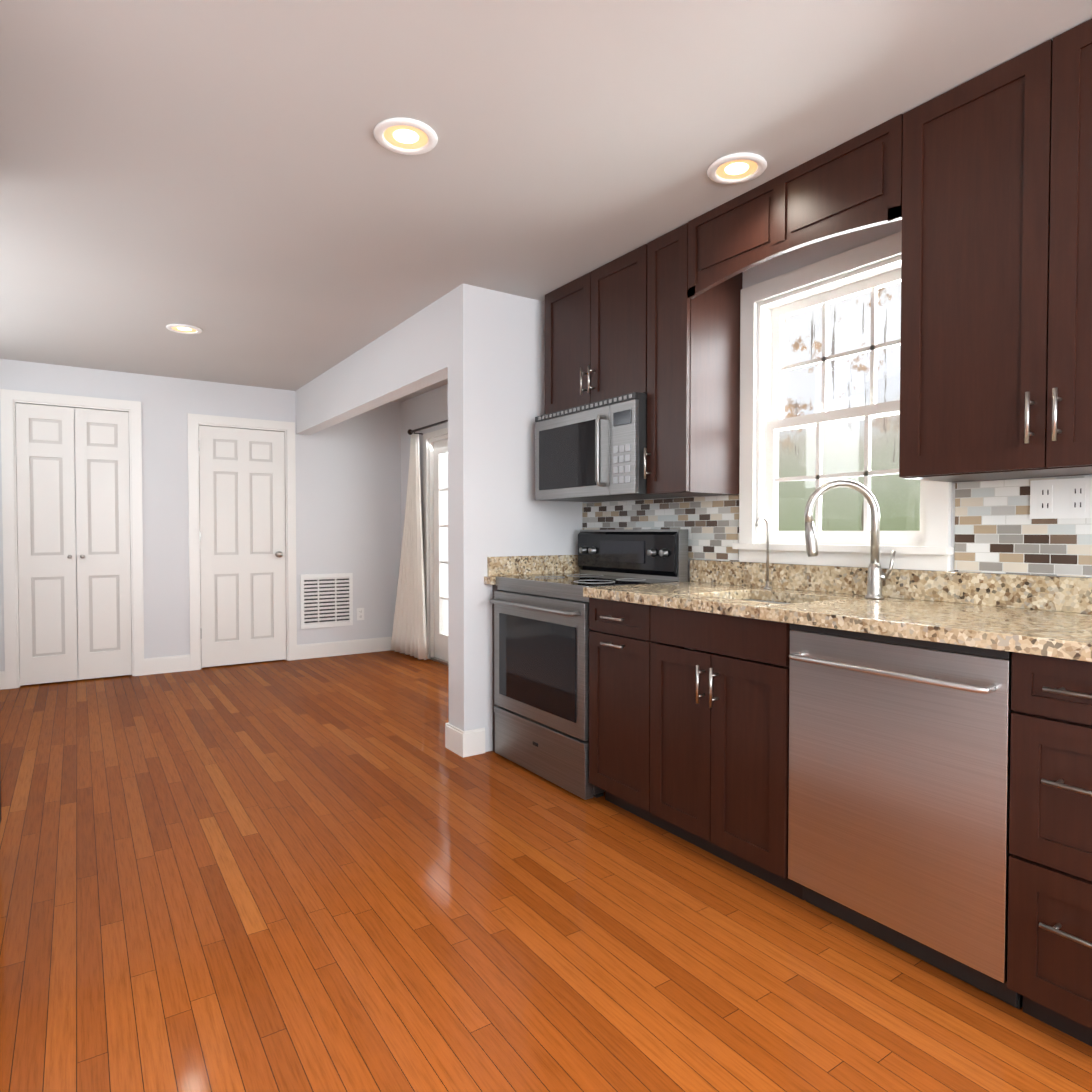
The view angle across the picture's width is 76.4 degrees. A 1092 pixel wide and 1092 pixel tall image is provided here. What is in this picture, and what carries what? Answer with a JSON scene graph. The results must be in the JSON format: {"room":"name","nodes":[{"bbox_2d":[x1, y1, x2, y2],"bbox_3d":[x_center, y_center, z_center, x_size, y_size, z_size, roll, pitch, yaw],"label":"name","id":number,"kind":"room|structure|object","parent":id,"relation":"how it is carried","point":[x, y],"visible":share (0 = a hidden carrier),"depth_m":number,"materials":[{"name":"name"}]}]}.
{"room":"kitchen","nodes":[
{"label":"kitchen","id":0,"kind":"room"},
{"bbox_2d":[0,359,400,685],"bbox_3d":[-2.878,-0.171,5.773,3.727,2.380,0.120,-1,1,-34],"label":"wall","id":1,"kind":"structure","parent":0,"point":[348,495],"depth_m":6.02,"materials":[{"name":"paint"}]},
{"bbox_2d":[0,671,4,689],"bbox_3d":[-4.099,0.973,4.890,0.450,0.130,0.014,-1,1,-34],"label":"baseboard","id":2,"kind":"structure","parent":1,"relation":"attached to","point":[2,673],"depth_m":5.00,"materials":[{"name":"white wood"}]},
{"bbox_2d":[15,403,131,685],"bbox_3d":[-3.558,-0.012,5.251,0.704,2.060,0.069,-1,1,-34],"label":"double door","id":3,"kind":"structure","parent":1,"relation":"in","point":[53,537],"depth_m":5.24,"materials":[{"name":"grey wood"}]},
{"bbox_2d":[144,655,189,674],"bbox_3d":[-3.054,0.958,5.596,0.327,0.130,0.014,-1,1,-34],"label":"baseboard","id":4,"kind":"structure","parent":1,"relation":"attached to","point":[158,665],"depth_m":5.59,"materials":[{"name":"white wood"}]},
{"bbox_2d":[199,425,285,667],"bbox_3d":[-2.568,0.004,5.901,0.683,2.000,0.103,-1,1,-34],"label":"door","id":5,"kind":"structure","parent":1,"relation":"in","point":[242,543],"depth_m":5.91,"materials":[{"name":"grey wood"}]},
{"bbox_2d":[300,573,352,628],"bbox_3d":[-1.991,0.495,6.307,0.470,0.485,0.011,-1,1,-34],"label":"air vent","id":6,"kind":"object","parent":1,"relation":"in","point":[326,600],"visible":1,"depth_m":6.30,"materials":[{"name":"white metal"}]},
{"bbox_2d":[297,637,391,659],"bbox_3d":[-1.806,0.940,6.440,0.990,0.130,0.014,-1,1,-34],"label":"baseboard","id":7,"kind":"structure","parent":1,"relation":"attached to","point":[316,650],"depth_m":6.39,"materials":[{"name":"white wood"}]},
{"bbox_2d":[357,608,363,619],"bbox_3d":[-1.735,0.636,6.485,0.070,0.115,0.008,-1,1,-34],"label":"electrical outlet","id":8,"kind":"object","parent":1,"relation":"attached to","point":[360,613],"visible":1,"depth_m":6.48,"materials":[{"name":"white plastic"}]},
{"bbox_2d":[295,294,447,434],"bbox_3d":[-1.314,-1.153,4.905,0.120,0.380,3.035,-1,1,-34],"label":"header beam","id":9,"kind":"structure","parent":0,"point":[407,357],"depth_m":4.42,"materials":[{"name":"paint"}]},
{"bbox_2d":[401,384,447,561],"bbox_3d":[-0.500,-0.165,5.476,0.120,2.380,3.035,-1,1,-34],"label":"wall","id":10,"kind":"structure","parent":0,"point":[425,409],"depth_m":6.29,"materials":[{"name":"paint"}]},
{"bbox_2d":[407,419,447,434],"bbox_3d":[-0.609,-1.013,5.412,0.108,0.054,2.186,-1,1,-34],"label":"curtain rod","id":11,"kind":"object","parent":10,"relation":"attached to","point":[409,431],"visible":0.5,"depth_m":6.01,"materials":[{"name":"brown metal"}]},
{"bbox_2d":[390,434,427,659],"bbox_3d":[-1.252,-0.001,6.340,0.097,1.994,0.673,-1,2,-37],"label":"curtain","id":12,"kind":"object","parent":11,"relation":"hanging from","point":[409,634],"visible":1,"depth_m":6.23,"materials":[{"name":"white fabric"}]},
{"bbox_2d":[423,427,448,665],"bbox_3d":[-0.513,0.020,5.484,0.138,2.010,1.885,-1,1,-34],"label":"french door","id":13,"kind":"structure","parent":10,"relation":"in","point":[435,599],"depth_m":6.14,"materials":[{"name":"white wood"}]},
{"bbox_2d":[447,284,582,751],"bbox_3d":[-0.008,-0.131,3.872,1.102,2.380,0.175,-1,1,-34],"label":"wall","id":14,"kind":"structure","parent":0,"point":[496,373],"depth_m":3.58,"materials":[{"name":"paint"}]},
{"bbox_2d":[445,722,484,749],"bbox_3d":[-0.117,0.993,3.936,0.996,0.130,0.014,-1,1,-34],"label":"baseboard","id":15,"kind":"structure","parent":14,"relation":"attached to","point":[461,743],"depth_m":3.55,"materials":[{"name":"white wood"}]},
{"bbox_2d":[0,650,1091,1091],"bbox_3d":[-0.497,1.143,2.279,3.727,0.100,8.620,-1,1,-34],"label":"floor","id":16,"kind":"structure","parent":0,"point":[350,872],"depth_m":1.97,"materials":[{"name":"brown wood"}]},
{"bbox_2d":[0,766,0,822],"bbox_3d":[-1.866,-0.057,1.786,0.690,2.320,1.240,-1,1,-34],"label":"pantry cabinet","id":17,"kind":"object","parent":16,"relation":"on","point":[0,794],"visible":1,"depth_m":2.48,"materials":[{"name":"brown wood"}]},
{"bbox_2d":[489,529,687,799],"bbox_3d":[0.175,0.495,3.349,0.656,1.150,0.760,-1,1,-34],"label":"range","id":18,"kind":"object","parent":16,"relation":"on","point":[541,662],"visible":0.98,"depth_m":3.20,"materials":[{"name":"silver metal"}]},
{"bbox_2d":[589,598,775,840],"bbox_3d":[0.550,0.645,2.882,0.608,0.870,0.432,-1,1,-34],"label":"base cabinet","id":19,"kind":"object","parent":16,"relation":"on","point":[688,745],"depth_m":2.45,"materials":[{"name":"brown wood"}]},
{"bbox_2d":[788,623,1022,1008],"bbox_3d":[1.119,0.665,1.992,0.643,0.868,0.590,-1,1,-34],"label":"dishwasher","id":20,"kind":"object","parent":16,"relation":"on","point":[899,794],"visible":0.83,"depth_m":1.79,"materials":[{"name":"silver metal"}]},
{"bbox_2d":[1007,652,1091,1046],"bbox_3d":[1.493,0.675,1.488,0.608,0.870,0.655,-1,1,-34],"label":"base cabinet","id":21,"kind":"object","parent":16,"relation":"on","point":[1050,895],"depth_m":1.52,"materials":[{"name":"brown wood"}]},
{"bbox_2d":[484,555,1091,667],"bbox_3d":[0.805,0.236,2.469,0.638,0.314,3.068,-1,1,-34],"label":"countertop","id":22,"kind":"structure","parent":21,"relation":"on","point":[1047,616],"depth_m":2.17,"materials":[{"name":"stone"}]},
{"bbox_2d":[755,516,771,588],"bbox_3d":[0.864,0.027,2.760,0.091,0.290,0.031,-1,1,-34],"label":"tap","id":23,"kind":"object","parent":22,"relation":"on","point":[767,586],"visible":1,"depth_m":2.77,"materials":[{"name":"silver metal"}]},
{"bbox_2d":[804,479,895,598],"bbox_3d":[1.040,-0.025,2.377,0.219,0.410,0.216,-1,1,-34],"label":"faucet","id":24,"kind":"object","parent":22,"relation":"on","point":[876,576],"visible":1,"depth_m":2.38,"materials":[{"name":"silver metal"}]},
{"bbox_2d":[0,0,1091,402],"bbox_3d":[-0.497,-1.337,2.227,3.727,0.100,8.620,-1,1,-34],"label":"ceiling","id":25,"kind":"structure","parent":0,"point":[246,192],"depth_m":2.19,"materials":[{"name":"paint"}]},
{"bbox_2d":[166,324,201,333],"bbox_3d":[-2.208,-1.323,4.233,0.198,0.011,0.198,-1,1,-34],"label":"recessed light","id":26,"kind":"object","parent":25,"relation":"in","point":[184,329],"visible":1,"depth_m":4.22,"materials":[{"name":"white"}]},
{"bbox_2d":[374,117,437,154],"bbox_3d":[-0.439,-1.279,2.171,0.198,0.011,0.198,-1,1,-34],"label":"recessed light","id":27,"kind":"object","parent":25,"relation":"in","point":[413,137],"visible":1,"depth_m":2.16,"materials":[{"name":"white"}]},
{"bbox_2d":[707,153,766,183],"bbox_3d":[0.650,-1.283,2.364,0.198,0.011,0.198,-1,1,-34],"label":"recessed light","id":28,"kind":"object","parent":25,"relation":"in","point":[737,168],"visible":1,"depth_m":2.35,"materials":[{"name":"white"}]},
{"bbox_2d":[688,114,902,298],"bbox_3d":[0.821,-1.137,2.422,0.024,0.303,0.866,-1,1,-34],"label":"arched valance","id":29,"kind":"object","parent":25,"relation":"attached to","point":[852,184],"visible":1,"depth_m":2.33,"materials":[{"name":"brown wood"}]},
{"bbox_2d":[583,220,1091,580],"bbox_3d":[1.708,-0.087,1.807,0.120,2.380,5.170,-1,1,-34],"label":"wall","id":30,"kind":"structure","parent":0,"point":[798,258],"depth_m":2.65,"materials":[{"name":"paint"}]},
{"bbox_2d":[545,223,742,496],"bbox_3d":[0.400,-0.768,3.290,0.366,1.078,1.027,-1,1,-34],"label":"upper cabinet","id":31,"kind":"object","parent":30,"relation":"attached to","point":[638,320],"visible":0.98,"depth_m":2.94,"materials":[{"name":"brown wood"}]},
{"bbox_2d":[535,392,693,501],"bbox_3d":[0.301,-0.449,3.377,0.440,0.433,0.780,-1,1,-34],"label":"microwave","id":32,"kind":"object","parent":31,"relation":"attached to","point":[592,452],"visible":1,"depth_m":3.20,"materials":[{"name":"silver metal"}]},
{"bbox_2d":[582,475,1091,576],"bbox_3d":[1.067,-0.070,2.640,0.006,0.286,3.068,-1,1,-34],"label":"tile backsplash","id":33,"kind":"structure","parent":30,"relation":"attached to","point":[998,529],"depth_m":2.19,"materials":[{"name":"tile"}]},
{"bbox_2d":[1030,477,1091,518],"bbox_3d":[1.489,-0.137,2.002,0.008,0.114,0.160,-1,1,-34],"label":"electrical outlet plate","id":34,"kind":"object","parent":33,"relation":"attached to","point":[1060,498],"visible":1,"depth_m":2.00,"materials":[{"name":"white plastic"}]},
{"bbox_2d":[732,231,953,570],"bbox_3d":[1.113,-0.504,2.633,0.170,1.156,0.880,-1,1,-34],"label":"window","id":35,"kind":"structure","parent":30,"relation":"in","point":[763,368],"depth_m":2.73,"materials":[{"name":"clear glass"}]},
{"bbox_2d":[899,19,1091,481],"bbox_3d":[1.494,-0.734,1.673,0.366,1.078,1.140,-1,1,-34],"label":"upper cabinet","id":36,"kind":"object","parent":30,"relation":"attached to","point":[996,329],"visible":1,"depth_m":1.84,"materials":[{"name":"brown wood"}]},
{"label":"outside","id":37,"kind":"structure","parent":0,"visible":0},
{"bbox_2d":[778,282,919,530],"bbox_3d":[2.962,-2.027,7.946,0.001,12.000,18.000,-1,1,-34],"label":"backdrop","id":38,"kind":"structure","parent":37,"point":[889,356],"depth_m":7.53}
]}

